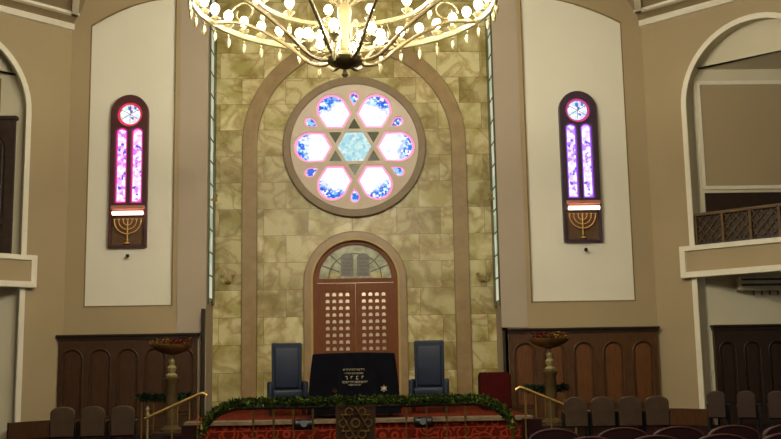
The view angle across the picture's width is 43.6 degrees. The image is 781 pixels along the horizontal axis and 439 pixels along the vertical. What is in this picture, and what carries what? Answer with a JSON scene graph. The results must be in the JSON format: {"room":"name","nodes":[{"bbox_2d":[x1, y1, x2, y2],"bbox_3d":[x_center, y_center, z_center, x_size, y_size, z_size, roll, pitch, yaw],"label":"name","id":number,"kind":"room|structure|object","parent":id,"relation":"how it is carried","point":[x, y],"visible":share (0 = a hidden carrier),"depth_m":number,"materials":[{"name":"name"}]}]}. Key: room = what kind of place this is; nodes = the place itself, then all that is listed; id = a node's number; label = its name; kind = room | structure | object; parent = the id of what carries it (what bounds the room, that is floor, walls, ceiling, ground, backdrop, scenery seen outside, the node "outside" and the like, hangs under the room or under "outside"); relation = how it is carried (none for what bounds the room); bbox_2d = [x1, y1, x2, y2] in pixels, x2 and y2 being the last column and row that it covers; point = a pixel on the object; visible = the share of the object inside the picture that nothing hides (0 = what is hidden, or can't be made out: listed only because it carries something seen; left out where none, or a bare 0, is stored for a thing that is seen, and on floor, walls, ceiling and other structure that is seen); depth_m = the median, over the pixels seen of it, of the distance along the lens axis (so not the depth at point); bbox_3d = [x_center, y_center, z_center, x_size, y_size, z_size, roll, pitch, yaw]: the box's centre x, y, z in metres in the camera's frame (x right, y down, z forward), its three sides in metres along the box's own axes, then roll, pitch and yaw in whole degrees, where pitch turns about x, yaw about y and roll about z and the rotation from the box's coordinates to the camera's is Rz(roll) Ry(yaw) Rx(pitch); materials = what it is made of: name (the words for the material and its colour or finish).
{"room":"house of worship","nodes":[
{"label":"house of worship","id":0,"kind":"room"},
{"bbox_2d":[0,52,11,73],"bbox_3d":[-9.576,-3.980,20.909,0.015,1.200,3.800,-9,-11,43],"label":"wall","id":1,"kind":"structure","parent":0,"point":[5,66],"depth_m":21.84,"materials":[{"name":"white paint"}]},
{"bbox_2d":[0,71,15,74],"bbox_3d":[-9.561,-3.387,20.818,2.687,0.001,2.687,-1,-8,-2],"label":"ceiling","id":2,"kind":"structure","parent":0,"point":[1,72],"depth_m":21.82,"materials":[{"name":"white paint"}]},
{"bbox_2d":[0,68,24,438],"bbox_3d":[-10.151,0.101,21.451,4.000,9.300,0.100,-1,-8,-2],"label":"wall","id":3,"kind":"structure","parent":0,"point":[12,100],"depth_m":21.22,"materials":[{"name":"white paint"}]},
{"bbox_2d":[0,50,25,421],"bbox_3d":[-9.222,0.153,20.182,0.151,8.800,3.360,-9,-11,43],"label":"wall","id":4,"kind":"structure","parent":0,"point":[5,56],"depth_m":21.54,"materials":[{"name":"white paint"}]},
{"bbox_2d":[0,13,71,421],"bbox_3d":[-9.595,-0.170,19.649,0.100,9.300,6.600,-9,-11,43],"label":"wall","id":5,"kind":"structure","parent":0,"point":[43,52],"depth_m":21.69,"materials":[{"name":"beige paint"}]},
{"bbox_2d":[0,42,31,421],"bbox_3d":[-9.082,0.122,20.053,0.038,8.820,3.400,-9,-11,43],"label":"trim","id":6,"kind":"structure","parent":5,"relation":"attached to","point":[19,364],"depth_m":21.27,"materials":[{"name":"paint"}]},
{"bbox_2d":[0,253,37,287],"bbox_3d":[-9.011,0.965,19.877,0.191,0.700,3.760,-9,-11,43],"label":"balcony","id":7,"kind":"object","parent":5,"relation":"attached to","point":[16,270],"visible":1,"depth_m":20.91,"materials":[{"name":"beige paint"}]},
{"bbox_2d":[7,420,49,438],"bbox_3d":[-7.609,4.492,20.884,0.090,0.360,1.190,-9,-11,43],"label":"baseboard","id":8,"kind":"structure","parent":5,"relation":"attached to","point":[28,429],"depth_m":20.74,"materials":[{"name":"brown wood"}]},
{"bbox_2d":[0,5,74,30],"bbox_3d":[-9.602,-4.753,20.243,0.100,0.140,6.600,-9,-11,43],"label":"trim","id":9,"kind":"structure","parent":5,"relation":"attached to","point":[3,9],"depth_m":21.93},
{"bbox_2d":[0,0,84,23],"bbox_3d":[-8.559,-6.338,10.263,6.780,0.100,25.000,-1,-8,-2],"label":"ceiling","id":10,"kind":"structure","parent":0,"point":[64,4],"depth_m":21.51,"materials":[{"name":"beige paint"}]},
{"bbox_2d":[13,0,79,16],"bbox_3d":[-8.686,-4.904,19.586,1.022,0.060,5.815,-9,-11,42],"label":"trim","id":11,"kind":"structure","parent":10,"relation":"attached to","point":[75,5],"depth_m":21.40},
{"bbox_2d":[85,0,175,305],"bbox_3d":[-5.756,-1.014,22.309,3.130,11.600,0.049,-1,-8,-2],"label":"wall","id":12,"kind":"structure","parent":0,"point":[133,48],"depth_m":22.37,"materials":[{"name":"beige paint"}]},
{"bbox_2d":[108,95,148,247],"bbox_3d":[-5.937,-1.121,22.144,0.840,3.510,0.275,-1,-8,-2],"label":"window","id":13,"kind":"structure","parent":12,"relation":"in","point":[129,140],"depth_m":22.16,"materials":[{"name":"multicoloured glass"}]},
{"bbox_2d":[110,205,144,209],"bbox_3d":[-5.900,-0.269,21.958,0.760,0.090,0.120,-1,-8,-2],"label":"lamp","id":14,"kind":"object","parent":13,"relation":"attached to","point":[112,207],"depth_m":21.91,"materials":[{"name":"orange metal"}]},
{"bbox_2d":[112,211,142,214],"bbox_3d":[-5.897,-0.144,21.910,0.680,0.090,0.090,-1,-8,-2],"label":"lamp","id":15,"kind":"object","parent":13,"relation":"attached to","point":[113,212],"depth_m":21.88,"materials":[{"name":"beige"}]},
{"bbox_2d":[63,0,200,417],"bbox_3d":[-5.754,-1.023,22.249,3.130,11.600,0.070,-1,-8,-2],"label":"wall","id":16,"kind":"structure","parent":0,"point":[78,319],"depth_m":22.05,"materials":[{"name":"beige paint"}]},
{"bbox_2d":[56,333,199,434],"bbox_3d":[-5.773,3.614,21.428,3.120,2.190,0.220,-1,-8,-2],"label":"wainscot","id":17,"kind":"structure","parent":16,"relation":"attached to","point":[106,371],"depth_m":21.45,"materials":[{"name":"brown wood"}]},
{"bbox_2d":[83,0,176,306],"bbox_3d":[-5.913,-1.615,22.288,1.970,7.190,0.015,-1,-8,-2],"label":"trim","id":18,"kind":"structure","parent":16,"relation":"attached to","point":[102,19],"depth_m":22.25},
{"bbox_2d":[176,0,208,332],"bbox_3d":[-4.512,-2.135,22.396,0.650,9.400,0.035,-1,-8,-2],"label":"pillar","id":19,"kind":"structure","parent":16,"relation":"attached to","point":[194,46],"depth_m":22.21,"materials":[{"name":"beige paint"}]},
{"bbox_2d":[200,0,212,414],"bbox_3d":[-4.244,-0.975,22.759,0.120,11.600,1.000,-1,-8,-2],"label":"wall","id":20,"kind":"structure","parent":0,"point":[209,308],"depth_m":22.17,"materials":[{"name":"beige paint"}]},
{"bbox_2d":[207,0,216,305],"bbox_3d":[-4.184,-2.255,22.997,0.048,8.500,0.820,-1,-8,-2],"label":"window","id":21,"kind":"structure","parent":20,"relation":"in","point":[213,45],"depth_m":22.81,"materials":[{"name":"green glass"}]},
{"bbox_2d":[211,192,217,201],"bbox_3d":[-4.076,-0.507,22.544,0.155,0.182,0.315,-1,-8,-2],"label":"wall ornament","id":22,"kind":"object","parent":21,"relation":"attached to","point":[214,193],"visible":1,"depth_m":22.49,"materials":[{"name":"stone"}]},
{"bbox_2d":[317,282,390,350],"bbox_3d":[-0.823,2.519,23.225,1.920,3.700,0.020,-1,-8,-2],"label":"door","id":23,"kind":"structure","parent":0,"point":[383,293],"depth_m":23.23,"materials":[{"name":"wood"}]},
{"bbox_2d":[212,0,497,408],"bbox_3d":[-0.898,-0.938,23.422,6.850,11.600,0.120,-1,-8,-2],"label":"wall","id":24,"kind":"structure","parent":0,"point":[419,227],"depth_m":23.27,"materials":[{"name":"stone"}]},
{"bbox_2d":[220,274,234,282],"bbox_3d":[-3.806,1.397,22.850,0.350,0.203,0.163,-1,-8,-2],"label":"wall ornament","id":25,"kind":"object","parent":24,"relation":"attached to","point":[233,275],"visible":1,"depth_m":22.79,"materials":[{"name":"gold metal"}]},
{"bbox_2d":[283,77,425,217],"bbox_3d":[-0.864,-1.743,23.449,3.420,3.420,0.260,-1,-8,-2],"label":"window","id":26,"kind":"structure","parent":24,"relation":"in","point":[354,147],"depth_m":23.43,"materials":[{"name":"multicoloured glass"}]},
{"bbox_2d":[241,35,472,406],"bbox_3d":[-0.833,0.006,23.175,5.360,9.060,0.100,-1,-8,-2],"label":"trim","id":27,"kind":"structure","parent":24,"relation":"attached to","point":[257,106],"depth_m":23.15,"materials":[{"name":"brown stone"}]},
{"bbox_2d":[476,272,489,280],"bbox_3d":[2.181,1.360,23.039,0.350,0.203,0.163,-1,-8,-2],"label":"wall ornament","id":28,"kind":"object","parent":24,"relation":"attached to","point":[488,273],"visible":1,"depth_m":22.98,"materials":[{"name":"gold metal"}]},
{"bbox_2d":[32,421,779,438],"bbox_3d":[-0.471,3.239,11.141,26.000,0.200,29.000,-1,-8,-2],"label":"floor","id":29,"kind":"structure","parent":0,"point":[651,430],"depth_m":20.58,"materials":[{"name":"red carpet"}]},
{"bbox_2d":[49,407,79,438],"bbox_3d":[-5.310,3.479,15.915,0.430,0.860,0.510,0,-8,-9],"label":"chair","id":30,"kind":"object","parent":29,"relation":"on","point":[62,424],"visible":1,"depth_m":15.70,"materials":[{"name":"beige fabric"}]},
{"bbox_2d":[79,406,109,438],"bbox_3d":[-4.842,3.480,15.980,0.430,0.860,0.510,0,-8,-9],"label":"chair","id":31,"kind":"object","parent":29,"relation":"on","point":[92,423],"visible":0.99,"depth_m":15.76,"materials":[{"name":"brown fabric"}]},
{"bbox_2d":[109,405,138,438],"bbox_3d":[-4.374,3.482,16.045,0.430,0.860,0.510,0,-8,-9],"label":"chair","id":32,"kind":"object","parent":29,"relation":"on","point":[123,422],"visible":1,"depth_m":15.83,"materials":[{"name":"brown fabric"}]},
{"bbox_2d":[139,398,191,438],"bbox_3d":[-4.311,3.862,18.717,1.000,0.870,0.044,-1,-8,-2],"label":"railing","id":33,"kind":"object","parent":29,"relation":"on","point":[185,398],"visible":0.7,"depth_m":18.73,"materials":[{"name":"gold metal"}]},
{"bbox_2d":[135,391,195,403],"bbox_3d":[-4.313,3.417,18.769,1.210,0.263,0.242,-1,-8,-2],"label":"garland","id":34,"kind":"object","parent":33,"relation":"attached to","point":[144,397],"visible":0.75,"depth_m":18.73},
{"bbox_2d":[150,431,180,438],"bbox_3d":[-4.045,4.051,17.990,0.640,0.280,0.600,-1,-8,-2],"label":"plinth","id":35,"kind":"object","parent":29,"relation":"on","point":[155,435],"visible":0.49,"depth_m":17.71,"materials":[{"name":"brown wood"}]},
{"bbox_2d":[149,338,193,432],"bbox_3d":[-4.076,3.063,18.145,0.856,1.720,0.855,-1,-8,-2],"label":"pedestal bowl","id":36,"kind":"object","parent":29,"relation":"on","point":[171,348],"visible":1,"depth_m":18.02,"materials":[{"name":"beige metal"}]},
{"bbox_2d":[166,355,177,376],"bbox_3d":[-4.068,2.715,18.184,0.220,0.420,0.217,-1,-8,-2],"label":"vase","id":37,"kind":"object","parent":36,"relation":"on","point":[171,368],"depth_m":18.12,"materials":[{"name":"ceramic"}]},
{"bbox_2d":[151,344,192,354],"bbox_3d":[-4.073,2.433,18.225,0.770,0.190,0.770,-1,-8,-2],"label":"bowl","id":38,"kind":"object","parent":36,"relation":"on","point":[170,349],"depth_m":17.98,"materials":[{"name":"gold metal"}]},
{"bbox_2d":[144,392,207,438],"bbox_3d":[-3.639,3.454,16.573,1.074,1.040,0.067,-1,-8,-2],"label":"handrail","id":39,"kind":"object","parent":29,"relation":"on","point":[197,395],"visible":1,"depth_m":16.58,"materials":[{"name":"gold metal"}]},
{"bbox_2d":[163,425,199,438],"bbox_3d":[-3.707,3.765,16.703,0.920,0.464,0.270,-1,-8,-2],"label":"stairs","id":40,"kind":"structure","parent":29,"relation":"on","point":[187,431],"depth_m":16.59,"materials":[{"name":"red carpet"}]},
{"bbox_2d":[200,309,205,417],"bbox_3d":[-4.131,3.329,21.507,0.075,2.720,0.155,-1,-8,-2],"label":"post","id":41,"kind":"object","parent":29,"relation":"on","point":[203,311],"visible":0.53,"depth_m":21.48,"materials":[{"name":"brown wood"}]},
{"bbox_2d":[198,403,515,438],"bbox_3d":[-0.474,3.161,14.306,4.580,0.862,0.640,-1,-8,-2],"label":"balustrade","id":42,"kind":"object","parent":29,"relation":"on","point":[352,421],"visible":0.98,"depth_m":14.48,"materials":[{"name":"brown metal"}]},
{"bbox_2d":[195,392,518,438],"bbox_3d":[-0.481,2.862,14.320,4.679,0.614,0.641,-1,-8,-2],"label":"garland","id":43,"kind":"object","parent":42,"relation":"attached to","point":[451,398],"visible":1,"depth_m":14.51},
{"bbox_2d":[184,406,533,438],"bbox_3d":[-0.617,4.140,19.700,6.300,0.474,5.560,-1,-8,-2],"label":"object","id":44,"kind":"object","parent":29,"relation":"on","point":[480,423],"visible":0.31,"depth_m":17.57,"materials":[{"name":"red carpet"}]},
{"bbox_2d":[267,343,307,415],"bbox_3d":[-2.082,3.206,19.705,0.800,1.435,0.630,0,-8,-9],"label":"chair","id":45,"kind":"object","parent":44,"relation":"on","point":[286,358],"visible":0.76,"depth_m":19.85,"materials":[{"name":"blue leather"}]},
{"bbox_2d":[274,347,298,387],"bbox_3d":[-2.110,3.020,19.897,0.500,0.820,0.080,0,-8,-9],"label":"cushion","id":46,"kind":"object","parent":45,"relation":"on","point":[286,359],"depth_m":19.86,"materials":[{"name":"blue leather"}]},
{"bbox_2d":[294,419,314,429],"bbox_3d":[-1.550,3.658,17.444,0.397,0.194,0.215,0,-8,-8],"label":"spotlight","id":47,"kind":"object","parent":44,"relation":"on","point":[299,424],"visible":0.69,"depth_m":17.38,"materials":[{"name":"black plastic"}]},
{"bbox_2d":[304,231,408,395],"bbox_3d":[-0.817,2.313,22.987,2.420,4.060,0.550,-1,-8,-2],"label":"torah ark","id":48,"kind":"object","parent":44,"relation":"on","point":[355,282],"visible":0.79,"depth_m":22.92,"materials":[{"name":"brown wood"}]},
{"bbox_2d":[412,416,433,427],"bbox_3d":[0.587,3.631,17.514,0.397,0.194,0.214,-2,-8,4],"label":"spotlight","id":49,"kind":"object","parent":44,"relation":"on","point":[420,422],"visible":0.97,"depth_m":17.45,"materials":[{"name":"black plastic"}]},
{"bbox_2d":[408,340,449,412],"bbox_3d":[0.780,3.170,19.798,0.800,1.435,0.630,-2,-8,5],"label":"chair","id":50,"kind":"object","parent":44,"relation":"on","point":[428,354],"visible":0.72,"depth_m":19.94,"materials":[{"name":"blue leather"}]},
{"bbox_2d":[417,345,441,385],"bbox_3d":[0.791,2.983,19.991,0.500,0.820,0.080,-2,-8,5],"label":"cushion","id":51,"kind":"object","parent":50,"relation":"on","point":[429,357],"depth_m":19.95,"materials":[{"name":"blue leather"}]},
{"bbox_2d":[478,372,510,408],"bbox_3d":[2.165,3.560,20.375,0.620,0.740,0.500,-1,-8,-2],"label":"stand","id":52,"kind":"object","parent":44,"relation":"on","point":[497,385],"visible":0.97,"depth_m":20.14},
{"bbox_2d":[479,372,508,374],"bbox_3d":[2.159,3.224,20.424,0.580,0.060,0.440,-1,-8,-2],"label":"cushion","id":53,"kind":"object","parent":52,"relation":"on","point":[481,373],"depth_m":20.21,"materials":[{"name":"red fabric"}]},
{"bbox_3d":[-0.699,3.183,18.750,1.520,1.160,0.650,-1,-8,-2],"label":"table","id":54,"kind":"object","parent":44,"relation":"on","visible":0},
{"bbox_2d":[307,352,400,414],"bbox_3d":[-0.699,3.130,18.747,1.770,1.143,0.926,-1,-8,-2],"label":"tablecloth","id":55,"kind":"object","parent":54,"relation":"on","point":[350,374],"visible":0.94,"depth_m":18.38,"materials":[{"name":"black fabric"}]},
{"bbox_2d":[502,331,506,371],"bbox_3d":[2.548,3.540,21.681,0.050,2.120,0.155,-1,-8,-2],"label":"post","id":56,"kind":"object","parent":29,"relation":"on","point":[503,332],"visible":0.44,"depth_m":21.72,"materials":[{"name":"brown wood"}]},
{"bbox_2d":[521,418,558,438],"bbox_3d":[2.760,3.683,16.913,0.940,0.464,0.270,-1,-8,-2],"label":"stairs","id":57,"kind":"structure","parent":29,"relation":"on","point":[534,425],"depth_m":16.79,"materials":[{"name":"red carpet"}]},
{"bbox_2d":[525,389,565,417],"bbox_3d":[3.014,3.754,18.957,0.820,0.900,0.044,-1,-8,-2],"label":"railing","id":58,"kind":"object","parent":29,"relation":"on","point":[563,389],"visible":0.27,"depth_m":18.96,"materials":[{"name":"gold metal"}]},
{"bbox_2d":[521,383,569,393],"bbox_3d":[3.012,3.287,19.012,1.006,0.245,0.235,-1,-8,-2],"label":"garland","id":59,"kind":"object","parent":58,"relation":"attached to","point":[559,387],"visible":0.59,"depth_m":18.98},
{"bbox_2d":[515,386,577,438],"bbox_3d":[2.693,3.373,16.779,1.094,1.040,0.067,-1,-8,-2],"label":"handrail","id":60,"kind":"object","parent":29,"relation":"on","point":[518,387],"visible":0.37,"depth_m":16.80,"materials":[{"name":"gold metal"}]},
{"bbox_2d":[525,331,568,424],"bbox_3d":[2.980,2.974,18.370,0.840,1.718,0.869,-1,-8,-2],"label":"pedestal bowl","id":61,"kind":"object","parent":29,"relation":"on","point":[549,372],"visible":0.99,"depth_m":18.25,"materials":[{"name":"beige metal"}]},
{"bbox_2d":[528,338,568,348],"bbox_3d":[2.993,2.343,18.454,0.770,0.190,0.770,-1,-8,-2],"label":"bowl","id":62,"kind":"object","parent":61,"relation":"on","point":[548,343],"depth_m":18.21,"materials":[{"name":"gold metal"}]},
{"bbox_2d":[544,349,555,369],"bbox_3d":[2.997,2.625,18.413,0.220,0.420,0.217,-1,-8,-2],"label":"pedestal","id":63,"kind":"object","parent":61,"relation":"on","point":[549,361],"depth_m":18.35,"materials":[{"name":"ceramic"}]},
{"bbox_2d":[529,428,579,438],"bbox_3d":[1.487,2.362,9.053,0.506,0.870,0.521,-1,-8,-2],"label":"chair","id":64,"kind":"object","parent":29,"relation":"on","point":[553,433],"visible":0.99,"depth_m":8.86,"materials":[{"name":"red fabric"}]},
{"bbox_2d":[542,425,572,430],"bbox_3d":[3.021,3.961,18.220,0.640,0.280,0.600,-1,-8,-2],"label":"plinth","id":65,"kind":"object","parent":29,"relation":"on","point":[559,426],"visible":0.02,"depth_m":17.94,"materials":[{"name":"brown wood"}]},
{"bbox_2d":[561,397,589,435],"bbox_3d":[3.081,3.386,16.287,0.430,0.860,0.510,-2,-8,5],"label":"chair","id":66,"kind":"object","parent":29,"relation":"on","point":[575,413],"visible":1,"depth_m":16.07,"materials":[{"name":"fabric"}]},
{"bbox_2d":[575,436,607,438],"bbox_3d":[1.634,2.236,8.166,0.506,0.870,0.521,-1,-8,-2],"label":"chair","id":67,"kind":"object","parent":29,"relation":"on","point":[584,437],"visible":1,"depth_m":7.97,"materials":[{"name":"brown fabric"}]},
{"bbox_2d":[588,396,615,435],"bbox_3d":[3.521,3.377,16.271,0.430,0.860,0.510,-2,-8,5],"label":"chair","id":68,"kind":"object","parent":29,"relation":"on","point":[602,413],"visible":0.91,"depth_m":16.05,"materials":[{"name":"brown fabric"}]},
{"bbox_2d":[598,427,647,438],"bbox_3d":[2.117,2.354,9.074,0.506,0.870,0.521,-1,-8,-2],"label":"chair","id":69,"kind":"object","parent":29,"relation":"on","point":[618,432],"visible":0.84,"depth_m":8.88,"materials":[{"name":"fabric"}]},
{"bbox_2d":[615,396,643,430],"bbox_3d":[3.962,3.367,16.256,0.430,0.860,0.510,-2,-8,5],"label":"chair","id":70,"kind":"object","parent":29,"relation":"on","point":[629,413],"visible":0.94,"depth_m":16.04,"materials":[{"name":"brown fabric"}]},
{"bbox_2d":[642,396,670,432],"bbox_3d":[4.403,3.357,16.241,0.430,0.860,0.510,-2,-8,5],"label":"chair","id":71,"kind":"object","parent":29,"relation":"on","point":[656,412],"visible":0.92,"depth_m":16.02,"materials":[{"name":"brown fabric"}]},
{"bbox_2d":[636,435,676,438],"bbox_3d":[2.174,2.229,8.184,0.506,0.870,0.521,-1,-8,-2],"label":"chair","id":72,"kind":"object","parent":29,"relation":"on","point":[648,436],"visible":1,"depth_m":7.99,"materials":[{"name":"red fabric"}]},
{"bbox_2d":[653,426,704,438],"bbox_3d":[2.626,2.347,9.090,0.506,0.870,0.521,-1,-8,-2],"label":"chair","id":73,"kind":"object","parent":29,"relation":"on","point":[679,432],"visible":0.88,"depth_m":8.89,"materials":[{"name":"red fabric"}]},
{"bbox_2d":[706,391,730,432],"bbox_3d":[6.035,3.575,17.944,0.370,0.860,0.510,-5,-9,26],"label":"chair","id":74,"kind":"object","parent":29,"relation":"on","point":[716,405],"visible":1,"depth_m":17.75,"materials":[{"name":"brown fabric"}]},
{"bbox_2d":[699,433,745,438],"bbox_3d":[2.724,2.222,8.202,0.506,0.870,0.521,-1,-8,-2],"label":"chair","id":75,"kind":"object","parent":29,"relation":"on","point":[722,435],"visible":1,"depth_m":8.01,"materials":[{"name":"brown wood"}]},
{"bbox_2d":[707,425,760,438],"bbox_3d":[3.136,2.341,9.107,0.506,0.870,0.521,-1,-8,-2],"label":"chair","id":76,"kind":"object","parent":29,"relation":"on","point":[747,432],"visible":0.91,"depth_m":8.91,"materials":[{"name":"red fabric"}]},
{"bbox_2d":[736,391,761,438],"bbox_3d":[6.502,3.534,17.721,0.370,0.860,0.510,-5,-9,26],"label":"chair","id":77,"kind":"object","parent":29,"relation":"on","point":[747,408],"visible":1,"depth_m":17.53,"materials":[{"name":"brown fabric"}]},
{"bbox_2d":[762,424,780,438],"bbox_3d":[3.646,2.334,9.123,0.506,0.870,0.521,-1,-8,-2],"label":"chair","id":78,"kind":"object","parent":29,"relation":"on","point":[775,429],"visible":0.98,"depth_m":8.93,"materials":[{"name":"brown wood"}]},
{"bbox_2d":[763,433,780,438],"bbox_3d":[3.273,2.215,8.219,0.506,0.870,0.521,-1,-8,-2],"label":"chair","id":79,"kind":"object","parent":29,"relation":"on","point":[777,435],"visible":1,"depth_m":8.02,"materials":[{"name":"brown wood"}]},
{"bbox_2d":[767,391,780,426],"bbox_3d":[6.969,3.494,17.499,0.370,0.860,0.510,-5,-9,26],"label":"chair","id":80,"kind":"object","parent":29,"relation":"on","point":[774,397],"visible":0.99,"depth_m":17.33,"materials":[{"name":"brown fabric"}]},
{"bbox_2d":[496,302,510,408],"bbox_3d":[2.502,-1.061,22.978,0.120,11.600,1.000,-1,-8,-2],"label":"wall","id":81,"kind":"structure","parent":0,"point":[498,308],"depth_m":22.37,"materials":[{"name":"beige paint"}]},
{"bbox_2d":[484,1,500,307],"bbox_3d":[2.397,-2.191,23.189,0.048,8.500,0.820,-1,-8,-2],"label":"window","id":82,"kind":"structure","parent":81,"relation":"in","point":[488,33],"depth_m":23.01,"materials":[{"name":"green glass"}]},
{"bbox_2d":[502,0,634,348],"bbox_3d":[4.213,-1.141,22.633,3.520,11.600,0.049,-1,-8,-2],"label":"wall","id":83,"kind":"structure","parent":0,"point":[567,47],"depth_m":22.69,"materials":[{"name":"beige paint"}]},
{"bbox_2d":[558,91,602,241],"bbox_3d":[4.367,-1.247,22.478,0.870,3.520,0.275,-1,-8,-2],"label":"window","id":84,"kind":"structure","parent":83,"relation":"in","point":[577,111],"depth_m":22.49,"materials":[{"name":"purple glass"}]},
{"bbox_2d":[566,200,600,204],"bbox_3d":[4.404,-0.390,22.292,0.790,0.090,0.120,-1,-8,-2],"label":"lamp","id":85,"kind":"object","parent":84,"relation":"attached to","point":[568,202],"depth_m":22.24,"materials":[{"name":"orange metal"}]},
{"bbox_2d":[568,206,599,209],"bbox_3d":[4.407,-0.266,22.243,0.710,0.090,0.090,-1,-8,-2],"label":"lamp","id":86,"kind":"object","parent":84,"relation":"attached to","point":[569,207],"depth_m":22.21,"materials":[{"name":"beige"}]},
{"bbox_2d":[502,0,661,395],"bbox_3d":[4.215,-1.150,22.573,3.520,11.600,0.070,-1,-8,-2],"label":"wall","id":87,"kind":"structure","parent":0,"point":[642,311],"depth_m":22.42,"materials":[{"name":"beige paint"}]},
{"bbox_2d":[491,0,527,327],"bbox_3d":[2.713,-2.227,22.631,0.590,9.400,0.035,-1,-8,-2],"label":"pillar","id":88,"kind":"structure","parent":87,"relation":"attached to","point":[513,288],"depth_m":22.46,"materials":[{"name":"beige paint"}]},
{"bbox_2d":[520,0,635,302],"bbox_3d":[4.306,-1.721,22.616,2.380,7.240,0.015,-1,-8,-2],"label":"trim","id":89,"kind":"structure","parent":87,"relation":"attached to","point":[520,0],"depth_m":22.56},
{"bbox_2d":[506,326,659,420],"bbox_3d":[4.331,3.495,21.755,3.420,2.170,0.220,-1,-8,-2],"label":"wainscot","id":90,"kind":"structure","parent":87,"relation":"attached to","point":[615,363],"depth_m":21.78,"materials":[{"name":"brown wood"}]},
{"bbox_2d":[627,0,710,19],"bbox_3d":[7.631,-6.544,10.789,7.220,0.100,25.000,-1,-8,-2],"label":"ceiling","id":91,"kind":"structure","parent":0,"point":[683,4],"depth_m":22.11,"materials":[{"name":"beige paint"}]},
{"bbox_2d":[634,0,684,13],"bbox_3d":[7.408,-5.109,20.109,5.815,0.060,1.022,-9,-11,43],"label":"trim","id":92,"kind":"structure","parent":91,"relation":"attached to","point":[637,3],"depth_m":21.93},
{"bbox_2d":[641,0,780,427],"bbox_3d":[8.432,-0.400,20.235,6.600,9.300,0.100,-9,-11,43],"label":"wall","id":93,"kind":"structure","parent":0,"point":[669,47],"depth_m":22.11,"materials":[{"name":"beige paint"}]},
{"bbox_2d":[669,408,707,425],"bbox_3d":[6.478,4.313,21.352,1.160,0.360,0.090,-9,-11,43],"label":"baseboard","id":94,"kind":"structure","parent":93,"relation":"attached to","point":[678,416],"depth_m":21.28,"materials":[{"name":"brown wood"}]},
{"bbox_2d":[639,0,739,26],"bbox_3d":[8.284,-4.981,20.825,6.600,0.140,0.100,-9,-11,43],"label":"trim","id":95,"kind":"structure","parent":93,"relation":"attached to","point":[713,3],"depth_m":22.26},
{"bbox_2d":[679,237,780,278],"bbox_3d":[7.842,0.753,20.446,3.760,0.700,0.191,-9,-11,43],"label":"balcony","id":96,"kind":"object","parent":93,"relation":"attached to","point":[763,255],"visible":1,"depth_m":20.89,"materials":[{"name":"beige paint"}]},
{"bbox_2d":[694,203,780,244],"bbox_3d":[7.958,0.064,20.728,3.160,0.740,0.130,-9,-11,43],"label":"lattice railing","id":97,"kind":"object","parent":96,"relation":"on","point":[761,221],"visible":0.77,"depth_m":21.14,"materials":[{"name":"brown wood"}]},
{"bbox_2d":[681,12,780,408],"bbox_3d":[7.880,-0.091,20.625,3.400,8.820,0.038,-9,-11,43],"label":"trim","id":98,"kind":"structure","parent":93,"relation":"attached to","point":[737,21],"depth_m":21.68,"materials":[{"name":"paint"}]},
{"bbox_2d":[687,18,775,423],"bbox_3d":[8.115,-0.050,20.871,3.360,8.800,0.450,-9,-11,43],"label":"wall","id":99,"kind":"structure","parent":0,"point":[690,108],"depth_m":22.06,"materials":[{"name":"white paint"}]},
{"bbox_2d":[692,69,780,424],"bbox_3d":[8.718,-0.143,22.044,3.440,9.300,0.140,-1,-8,-2],"label":"wall","id":100,"kind":"structure","parent":0,"point":[741,124],"depth_m":22.15,"materials":[{"name":"beige paint"}]},
{"bbox_2d":[695,80,780,189],"bbox_3d":[8.558,-1.940,22.245,3.100,2.520,0.050,-1,-8,-2],"label":"trim","id":101,"kind":"structure","parent":100,"relation":"attached to","point":[746,82],"depth_m":22.19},
{"bbox_2d":[710,324,780,424],"bbox_3d":[8.764,3.370,21.393,3.380,2.160,0.220,-1,-8,-2],"label":"wainscot","id":102,"kind":"structure","parent":100,"relation":"attached to","point":[747,357],"depth_m":21.39,"materials":[{"name":"brown wood"}]},
{"bbox_2d":[735,276,780,294],"bbox_3d":[8.521,1.460,21.643,1.700,0.420,0.260,-1,-8,-2],"label":"air conditioner","id":103,"kind":"object","parent":100,"relation":"attached to","point":[742,283],"visible":1,"depth_m":21.52,"materials":[{"name":"white plastic"}]},
{"bbox_2d":[742,283,780,285],"bbox_3d":[8.504,1.432,21.536,1.540,0.045,0.040,-1,-8,-2],"label":"vent","id":104,"kind":"object","parent":103,"relation":"attached to","point":[743,284],"depth_m":21.51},
{"bbox_2d":[742,278,780,280],"bbox_3d":[8.502,1.313,21.553,1.540,0.045,0.040,-1,-8,-2],"label":"vent","id":105,"kind":"object","parent":103,"relation":"attached to","point":[743,279],"depth_m":21.53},
{"bbox_2d":[697,50,780,69],"bbox_3d":[8.218,-3.610,21.417,2.687,0.001,2.687,-1,-8,-2],"label":"ceiling","id":106,"kind":"structure","parent":0,"point":[768,60],"depth_m":22.05,"materials":[{"name":"white paint"}]},
{"bbox_2d":[701,19,780,69],"bbox_3d":[8.213,-4.203,21.508,3.800,1.200,0.015,-9,-11,43],"label":"wall","id":107,"kind":"structure","parent":0,"point":[762,36],"depth_m":21.70,"materials":[{"name":"white paint"}]},
{"bbox_3d":[-9.107,0.846,20.056,2.362,0.290,2.509,-1,-8,-2],"label":"floor","id":108,"kind":"structure","parent":0,"visible":0},
{"bbox_2d":[0,116,18,253],"bbox_3d":[-9.046,-0.710,21.466,1.590,3.190,0.170,-1,-8,-2],"label":"screen","id":109,"kind":"object","parent":108,"relation":"on","point":[8,124],"visible":0.99,"depth_m":21.49,"materials":[{"name":"brown wood"}]},
{"bbox_3d":[-0.593,-8.533,11.837,13.900,0.100,27.000,-1,-8,-2],"label":"ceiling","id":110,"kind":"structure","parent":0,"visible":0},
{"bbox_2d":[188,0,498,78],"bbox_3d":[-0.664,-5.000,13.546,4.243,6.240,4.243,2,-9,-18],"label":"chandelier","id":111,"kind":"object","parent":110,"relation":"hanging from","point":[345,56],"visible":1,"depth_m":13.63,"materials":[{"name":"gold metal"}]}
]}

